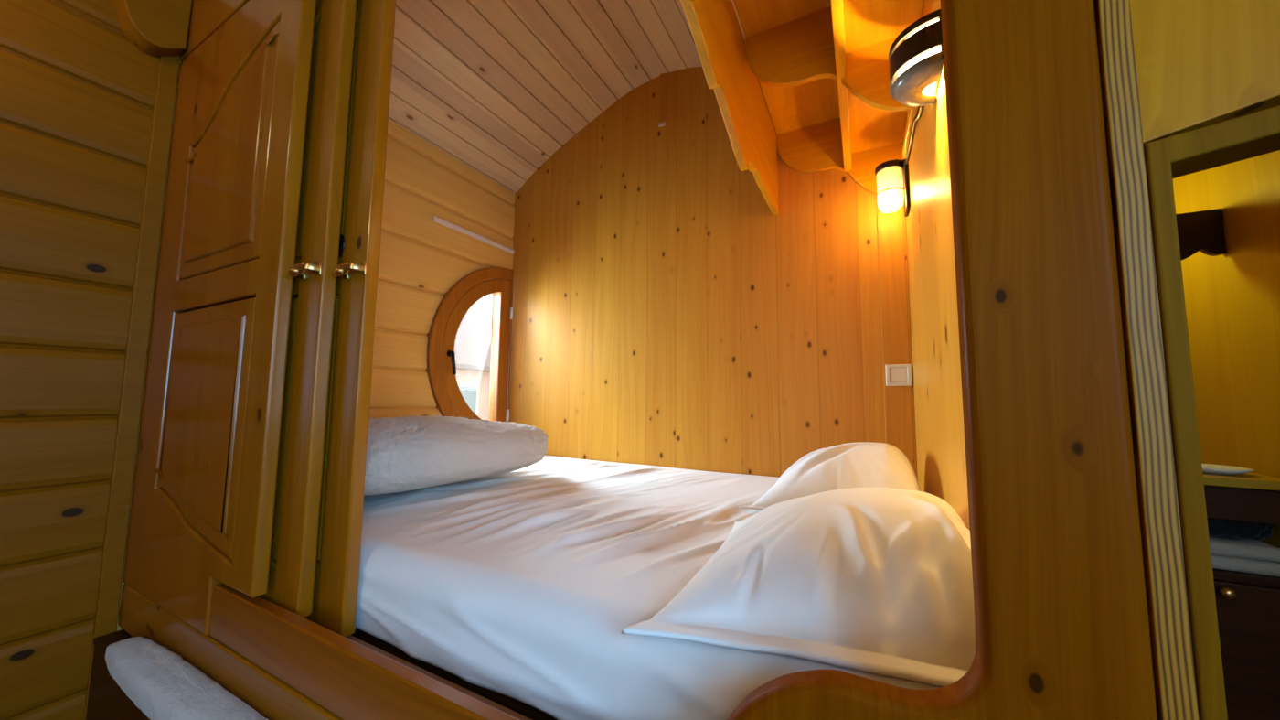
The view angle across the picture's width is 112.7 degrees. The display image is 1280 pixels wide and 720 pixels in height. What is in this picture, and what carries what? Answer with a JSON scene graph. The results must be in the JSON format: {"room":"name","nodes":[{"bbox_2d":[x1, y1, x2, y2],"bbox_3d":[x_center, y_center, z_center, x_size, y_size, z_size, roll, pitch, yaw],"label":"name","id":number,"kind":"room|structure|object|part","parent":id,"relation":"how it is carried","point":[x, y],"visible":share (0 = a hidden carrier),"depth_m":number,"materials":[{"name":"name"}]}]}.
{"room":"wooden caravan interior","nodes":[
{"label":"wooden caravan interior","id":0,"kind":"room"},
{"bbox_2d":[0,0,515,719],"bbox_3d":[-1.675,-0.086,0.591,0.050,2.140,4.080,-2,-6,27],"label":"wall","id":1,"kind":"structure","parent":0,"point":[77,95],"depth_m":1.06,"materials":[{"name":"brown wood"}]},
{"bbox_2d":[83,54,180,719],"bbox_3d":[-1.355,-0.029,1.148,0.018,2.130,0.038,-2,-6,27],"label":"trim","id":2,"kind":"structure","parent":1,"relation":"attached to","point":[105,622],"depth_m":1.14,"materials":[{"name":"brown wood"}]},
{"bbox_2d":[111,0,191,57],"bbox_3d":[-1.355,-0.969,1.139,0.073,0.238,0.201,-2,-6,27],"label":"bracket","id":3,"kind":"object","parent":1,"relation":"attached to","point":[157,28],"visible":1,"depth_m":1.16,"materials":[{"name":"brown wood"}]},
{"bbox_2d":[425,266,513,422],"bbox_3d":[-0.844,-0.023,2.137,0.104,1.004,0.500,-2,-6,27],"label":"window","id":4,"kind":"structure","parent":1,"relation":"in","point":[495,284],"depth_m":2.12,"materials":[{"name":"brown wood"}]},
{"bbox_3d":[-0.880,0.010,1.994,0.040,0.115,0.036,-2,-6,27],"label":"handle","id":5,"kind":"part","parent":4,"relation":"part of","materials":[{"name":"brown metal"}]},
{"bbox_3d":[-0.847,-0.021,2.166,0.004,0.725,0.288,-2,-6,27],"label":"pane","id":6,"kind":"part","parent":4,"relation":"part of","materials":[{"name":"glass"}]},
{"bbox_2d":[432,215,514,254],"bbox_3d":[-0.832,-0.630,2.183,0.013,0.023,0.513,-2,-6,27],"label":"wall rail","id":7,"kind":"object","parent":1,"relation":"attached to","point":[439,220],"visible":1,"depth_m":2.14,"materials":[{"name":"beige plastic"}]},
{"bbox_2d":[388,0,745,193],"bbox_3d":[-0.560,-1.294,0.101,2.606,0.624,4.150,-2,-6,27],"label":"ceiling","id":8,"kind":"structure","parent":0,"point":[498,87],"depth_m":1.84,"materials":[{"name":"brown wood"}]},
{"bbox_2d":[508,66,903,477],"bbox_3d":[0.382,-0.143,1.818,2.612,2.508,0.040,-2,-6,27],"label":"wall","id":9,"kind":"structure","parent":0,"point":[664,314],"depth_m":1.91,"materials":[{"name":"brown wood"}]},
{"bbox_2d":[658,72,665,127],"bbox_3d":[0.107,-1.246,2.034,0.034,0.271,0.012,-2,-6,27],"label":"duct","id":10,"kind":"object","parent":9,"relation":"attached to","point":[662,105],"visible":1,"depth_m":2.03,"materials":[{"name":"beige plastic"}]},
{"bbox_2d":[875,194,917,479],"bbox_3d":[0.907,-0.100,1.510,0.088,1.080,0.011,-2,-6,27],"label":"trim","id":11,"kind":"structure","parent":9,"relation":"attached to","point":[899,400],"depth_m":1.51,"materials":[{"name":"brown wood"}]},
{"bbox_2d":[885,363,912,385],"bbox_3d":[0.902,0.053,1.487,0.077,0.075,0.009,-2,-6,27],"label":"light switch","id":12,"kind":"object","parent":9,"relation":"attached to","point":[899,373],"visible":1,"depth_m":1.48,"materials":[{"name":"white plastic"}]},
{"bbox_2d":[902,0,970,530],"bbox_3d":[0.664,-0.015,0.906,0.032,2.100,1.288,-2,-6,27],"label":"wall partition","id":13,"kind":"structure","parent":0,"point":[934,332],"depth_m":0.98,"materials":[{"name":"brown wood"}]},
{"bbox_2d":[679,0,923,214],"bbox_3d":[0.467,-0.790,1.113,0.458,0.424,1.228,-2,-6,27],"label":"shelf","id":14,"kind":"object","parent":13,"relation":"attached to","point":[821,68],"visible":0.98,"depth_m":1.22,"materials":[{"name":"brown wood"}]},
{"bbox_2d":[874,158,910,216],"bbox_3d":[0.852,-0.584,1.443,0.094,0.191,0.090,-2,-6,27],"label":"wall lamp","id":15,"kind":"object","parent":13,"relation":"attached to","point":[889,168],"visible":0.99,"depth_m":1.42,"materials":[{"name":"brown metal"}]},
{"bbox_3d":[0.847,-0.555,1.442,0.038,0.038,0.038,-2,-6,27],"label":"bulb","id":16,"kind":"part","parent":15,"relation":"part of","materials":[{"name":"white glass"}]},
{"bbox_2d":[902,107,917,159],"bbox_3d":[0.781,-0.679,1.230,0.018,0.033,0.336,-2,-6,27],"label":"batten","id":17,"kind":"object","parent":13,"relation":"attached to","point":[912,113],"visible":0.36,"depth_m":1.24,"materials":[{"name":"brown wood"}]},
{"bbox_2d":[905,106,923,164],"bbox_3d":[0.746,-0.634,1.153,0.010,0.064,0.523,-2,-6,27],"label":"cable","id":18,"kind":"object","parent":13,"relation":"attached to","point":[920,109],"visible":0.63,"depth_m":1.22,"materials":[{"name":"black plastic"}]},
{"bbox_2d":[888,9,943,106],"bbox_3d":[0.562,-0.596,0.876,0.084,0.110,0.151,-2,-6,27],"label":"wall lamp","id":19,"kind":"object","parent":13,"relation":"attached to","point":[918,60],"visible":0.99,"depth_m":0.83,"materials":[{"name":"black metal"}]},
{"bbox_3d":[0.561,-0.603,0.877,0.082,0.048,0.151,-2,-6,27],"label":"lamp shade","id":20,"kind":"part","parent":19,"relation":"part of","materials":[{"name":"black metal"}]},
{"bbox_2d":[898,19,939,95],"bbox_3d":[0.568,-0.603,0.874,0.064,0.080,0.118,-2,-6,27],"label":"diffuser","id":21,"kind":"object","parent":19,"relation":"attached to","point":[915,58],"depth_m":0.83,"materials":[{"name":"black metal"}]},
{"bbox_3d":[0.570,-0.646,0.877,0.064,0.005,0.118,-2,-6,27],"label":"lid","id":22,"kind":"part","parent":19,"relation":"part of","materials":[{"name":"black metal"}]},
{"bbox_2d":[1129,0,1279,143],"bbox_3d":[0.643,-0.639,0.238,0.580,0.944,0.030,-2,-6,27],"label":"wall","id":23,"kind":"structure","parent":0,"point":[1200,63],"depth_m":0.31,"materials":[{"name":"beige paint"}]},
{"bbox_2d":[1143,105,1279,719],"bbox_3d":[0.538,0.378,0.197,0.372,1.192,0.043,-2,-6,27],"label":"trim","id":24,"kind":"structure","parent":23,"relation":"attached to","point":[1256,133],"depth_m":0.29,"materials":[{"name":"brown wood"}]},
{"bbox_2d":[1172,149,1279,547],"bbox_3d":[0.578,-0.082,-0.607,0.050,1.970,4.050,-2,-6,27],"label":"wall","id":25,"kind":"structure","parent":0,"point":[1232,297],"depth_m":0.98,"materials":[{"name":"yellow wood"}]},
{"bbox_2d":[1175,208,1226,260],"bbox_3d":[1.126,-0.293,1.146,0.578,0.115,0.018,-2,-6,27],"label":"scalloped valance","id":26,"kind":"object","parent":25,"relation":"attached to","point":[1203,230],"visible":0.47,"depth_m":1.02,"materials":[{"name":"brown wood"}]},
{"bbox_3d":[-0.562,0.964,-0.100,2.625,0.050,4.160,-2,-6,27],"label":"floor","id":27,"kind":"structure","parent":0,"visible":0},
{"bbox_2d":[85,629,149,719],"bbox_3d":[-0.785,0.844,0.785,1.269,0.339,0.070,-2,-6,27],"label":"box","id":28,"kind":"object","parent":27,"relation":"on","point":[106,698],"visible":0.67,"depth_m":1.01,"materials":[{"name":"brown wood"}]},
{"bbox_2d":[105,636,268,719],"bbox_3d":[-0.738,0.636,0.740,1.030,0.069,0.079,-2,-6,27],"label":"pad","id":29,"kind":"object","parent":28,"relation":"on","point":[158,680],"visible":1,"depth_m":0.81,"materials":[{"name":"white fabric"}]},
{"bbox_2d":[117,0,1157,719],"bbox_3d":[-0.480,-0.105,0.781,1.905,1.575,0.106,-2,-6,27],"label":"surround","id":30,"kind":"object","parent":28,"relation":"on","point":[1062,632],"visible":0.96,"depth_m":0.33,"materials":[{"name":"brown wood"}]},
{"bbox_2d":[122,0,316,634],"bbox_3d":[-1.029,-0.151,1.025,0.701,1.452,0.030,-2,-6,27],"label":"sliding door","id":31,"kind":"structure","parent":30,"relation":"attached to","point":[202,506],"depth_m":0.96,"materials":[{"name":"brown wood"}]},
{"bbox_3d":[-1.015,0.142,0.988,0.464,0.539,0.026,-2,-6,27],"label":"raised panel","id":32,"kind":"part","parent":31,"relation":"part of","materials":[{"name":"brown wood"}]},
{"bbox_3d":[-1.009,-0.485,1.043,0.465,0.548,0.026,-2,-6,27],"label":"raised panel","id":33,"kind":"part","parent":31,"relation":"part of","materials":[{"name":"brown wood"}]},
{"bbox_3d":[-0.696,0.615,0.784,1.474,0.106,0.028,-2,-6,27],"label":"rail","id":34,"kind":"part","parent":30,"relation":"part of","materials":[{"name":"brown wood"}]},
{"bbox_2d":[258,0,357,617],"bbox_3d":[-0.946,-0.190,1.013,0.704,1.375,0.061,-2,-6,27],"label":"sliding door","id":35,"kind":"structure","parent":30,"relation":"attached to","point":[292,572],"depth_m":0.87,"materials":[{"name":"brown wood"}]},
{"bbox_3d":[-0.925,0.142,0.986,0.467,0.539,0.026,-2,-6,27],"label":"raised panel","id":36,"kind":"part","parent":35,"relation":"part of","materials":[{"name":"brown wood"}]},
{"bbox_3d":[-0.679,-0.181,0.858,0.076,0.029,0.035,-2,-6,27],"label":"handle","id":37,"kind":"part","parent":35,"relation":"part of","materials":[{"name":"gold metal"}]},
{"bbox_3d":[-0.919,-0.485,1.041,0.468,0.548,0.026,-2,-6,27],"label":"raised panel","id":38,"kind":"part","parent":35,"relation":"part of","materials":[{"name":"brown wood"}]},
{"bbox_2d":[304,0,395,636],"bbox_3d":[-0.858,-0.173,1.009,0.702,1.407,0.061,-2,-6,27],"label":"sliding door","id":39,"kind":"structure","parent":30,"relation":"attached to","point":[335,602],"depth_m":0.86,"materials":[{"name":"brown wood"}]},
{"bbox_3d":[-0.838,0.143,0.985,0.463,0.539,0.026,-2,-6,27],"label":"raised panel","id":40,"kind":"part","parent":39,"relation":"part of","materials":[{"name":"brown wood"}]},
{"bbox_3d":[-0.832,-0.484,1.040,0.464,0.548,0.026,-2,-6,27],"label":"raised panel","id":41,"kind":"part","parent":39,"relation":"part of","materials":[{"name":"brown wood"}]},
{"bbox_3d":[-0.587,-0.181,0.853,0.076,0.029,0.035,-2,-6,27],"label":"handle","id":42,"kind":"part","parent":39,"relation":"part of","materials":[{"name":"gold metal"}]},
{"bbox_3d":[-0.462,0.502,0.673,0.949,0.100,0.024,-2,-6,27],"label":"rail","id":43,"kind":"part","parent":30,"relation":"part of","materials":[{"name":"brown wood"}]},
{"bbox_3d":[0.168,-0.129,0.429,0.430,1.575,0.032,-2,-6,27],"label":"post panel","id":44,"kind":"part","parent":30,"relation":"part of","materials":[{"name":"brown wood"}]},
{"bbox_2d":[1093,0,1199,719],"bbox_3d":[0.366,-0.064,0.320,0.017,2.090,0.030,-2,-6,27],"label":"trim","id":45,"kind":"structure","parent":30,"relation":"attached to","point":[1167,597],"depth_m":0.30,"materials":[{"name":"brown wood"}]},
{"bbox_2d":[351,627,557,719],"bbox_3d":[-0.178,0.828,1.305,1.872,0.474,1.205,-2,-6,27],"label":"box","id":46,"kind":"object","parent":27,"relation":"on","point":[524,709],"visible":0.02,"depth_m":0.71,"materials":[{"name":"brown wood"}]},
{"bbox_2d":[355,455,943,719],"bbox_3d":[-0.179,0.490,1.326,1.874,0.190,1.228,-2,-6,27],"label":"mattress","id":47,"kind":"object","parent":46,"relation":"on","point":[523,584],"visible":0.49,"depth_m":0.75,"materials":[{"name":"white fabric"}]},
{"bbox_2d":[363,415,547,494],"bbox_3d":[-0.763,0.289,1.450,0.717,0.213,0.818,-2,-6,27],"label":"pillow","id":48,"kind":"object","parent":47,"relation":"on","point":[410,453],"visible":0.66,"depth_m":1.19,"materials":[{"name":"white fabric"}]},
{"bbox_2d":[621,487,975,686],"bbox_3d":[0.333,0.291,0.704,0.482,0.146,0.617,-2,-6,27],"label":"pillow","id":49,"kind":"object","parent":47,"relation":"on","point":[875,580],"visible":0.96,"depth_m":0.54,"materials":[{"name":"white fabric"}]},
{"bbox_2d":[739,441,920,510],"bbox_3d":[0.565,0.324,1.231,0.456,0.174,0.463,-2,-6,27],"label":"pillow","id":50,"kind":"object","parent":47,"relation":"on","point":[859,464],"visible":0.51,"depth_m":1.11,"materials":[{"name":"white fabric"}]},
{"bbox_2d":[1202,471,1279,719],"bbox_3d":[1.135,0.661,1.100,0.581,0.793,0.397,-2,-6,27],"label":"vanity unit","id":51,"kind":"object","parent":27,"relation":"on","point":[1247,603],"visible":0.26,"depth_m":0.87,"materials":[{"name":"brown wood"}]},
{"bbox_3d":[1.202,0.476,0.874,0.024,0.024,0.028,-2,-6,27],"label":"knob","id":52,"kind":"part","parent":51,"relation":"part of","materials":[{"name":"gold metal"}]},
{"bbox_2d":[1202,471,1279,490],"bbox_3d":[1.143,0.276,1.141,0.581,0.019,0.381,-2,-6,27],"label":"countertop","id":53,"kind":"structure","parent":51,"relation":"on","point":[1245,480],"depth_m":0.88,"materials":[{"name":"brown wood"}]},
{"bbox_2d":[1201,463,1254,474],"bbox_3d":[1.276,0.244,0.951,0.110,0.014,0.110,-2,-6,27],"label":"soap dish","id":54,"kind":"object","parent":53,"relation":"on","point":[1208,468],"visible":0.69,"depth_m":0.93,"materials":[{"name":"white ceramic"}]},
{"bbox_3d":[1.065,0.308,0.988,0.578,0.068,0.020,-2,-6,27],"label":"drawer","id":55,"kind":"part","parent":51,"relation":"part of","materials":[{"name":"brown wood"}]},
{"bbox_2d":[1211,554,1279,576],"bbox_3d":[1.263,0.440,1.016,0.235,0.028,0.245,-2,-6,27],"label":"folded towel","id":56,"kind":"object","parent":51,"relation":"on","point":[1219,561],"visible":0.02,"depth_m":0.89,"materials":[{"name":"white fabric"}]},
{"bbox_2d":[1209,536,1279,562],"bbox_3d":[1.264,0.411,1.019,0.235,0.028,0.245,-2,-6,27],"label":"folded towel","id":57,"kind":"object","parent":56,"relation":"on","point":[1250,549],"visible":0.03,"depth_m":0.89,"materials":[{"name":"white fabric"}]},
{"bbox_2d":[1207,518,1273,540],"bbox_3d":[1.258,0.364,0.995,0.241,0.063,0.194,-2,-6,27],"label":"cloth","id":58,"kind":"object","parent":57,"relation":"on","point":[1221,528],"visible":0.27,"depth_m":0.90,"materials":[{"name":"fabric"}]},
{"bbox_2d":[1212,567,1279,587],"bbox_3d":[1.144,0.471,1.129,0.578,0.016,0.368,-2,-6,27],"label":"niche shelf","id":59,"kind":"object","parent":51,"relation":"attached to","point":[1221,578],"depth_m":0.88,"materials":[{"name":"brown wood"}]},
{"bbox_3d":[1.189,0.722,0.885,0.288,0.520,0.020,-2,-6,27],"label":"door","id":60,"kind":"part","parent":51,"relation":"part of","materials":[{"name":"brown wood"}]},
{"bbox_3d":[-0.480,-1.182,0.893,1.910,0.591,0.084,-2,-6,27],"label":"wall","id":61,"kind":"structure","parent":0,"visible":0},
{"bbox_2d":[180,0,249,62],"bbox_3d":[-0.930,-0.986,1.048,0.915,0.212,0.025,-2,-6,27],"label":"trim","id":62,"kind":"structure","parent":61,"relation":"attached to","point":[207,16],"depth_m":1.16,"materials":[{"name":"brown wood"}]},
{"label":"outside","id":63,"kind":"structure","parent":0,"visible":0},
{"bbox_3d":[-10.504,3.927,24.956,38.100,0.100,55.000,-2,-6,27],"label":"ground","id":64,"kind":"structure","parent":63,"visible":0},
{"bbox_2d":[454,312,490,419],"bbox_3d":[-8.147,0.613,20.065,7.800,5.700,8.800,-2,-6,27],"label":"house","id":65,"kind":"structure","parent":64,"relation":"on","point":[472,346],"depth_m":16.46,"materials":[{"name":"grey"}]},
{"bbox_3d":[-6.417,1.583,15.728,0.010,1.250,0.900,-2,-6,27],"label":"pane","id":66,"kind":"part","parent":65,"relation":"part of","materials":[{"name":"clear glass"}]}
]}

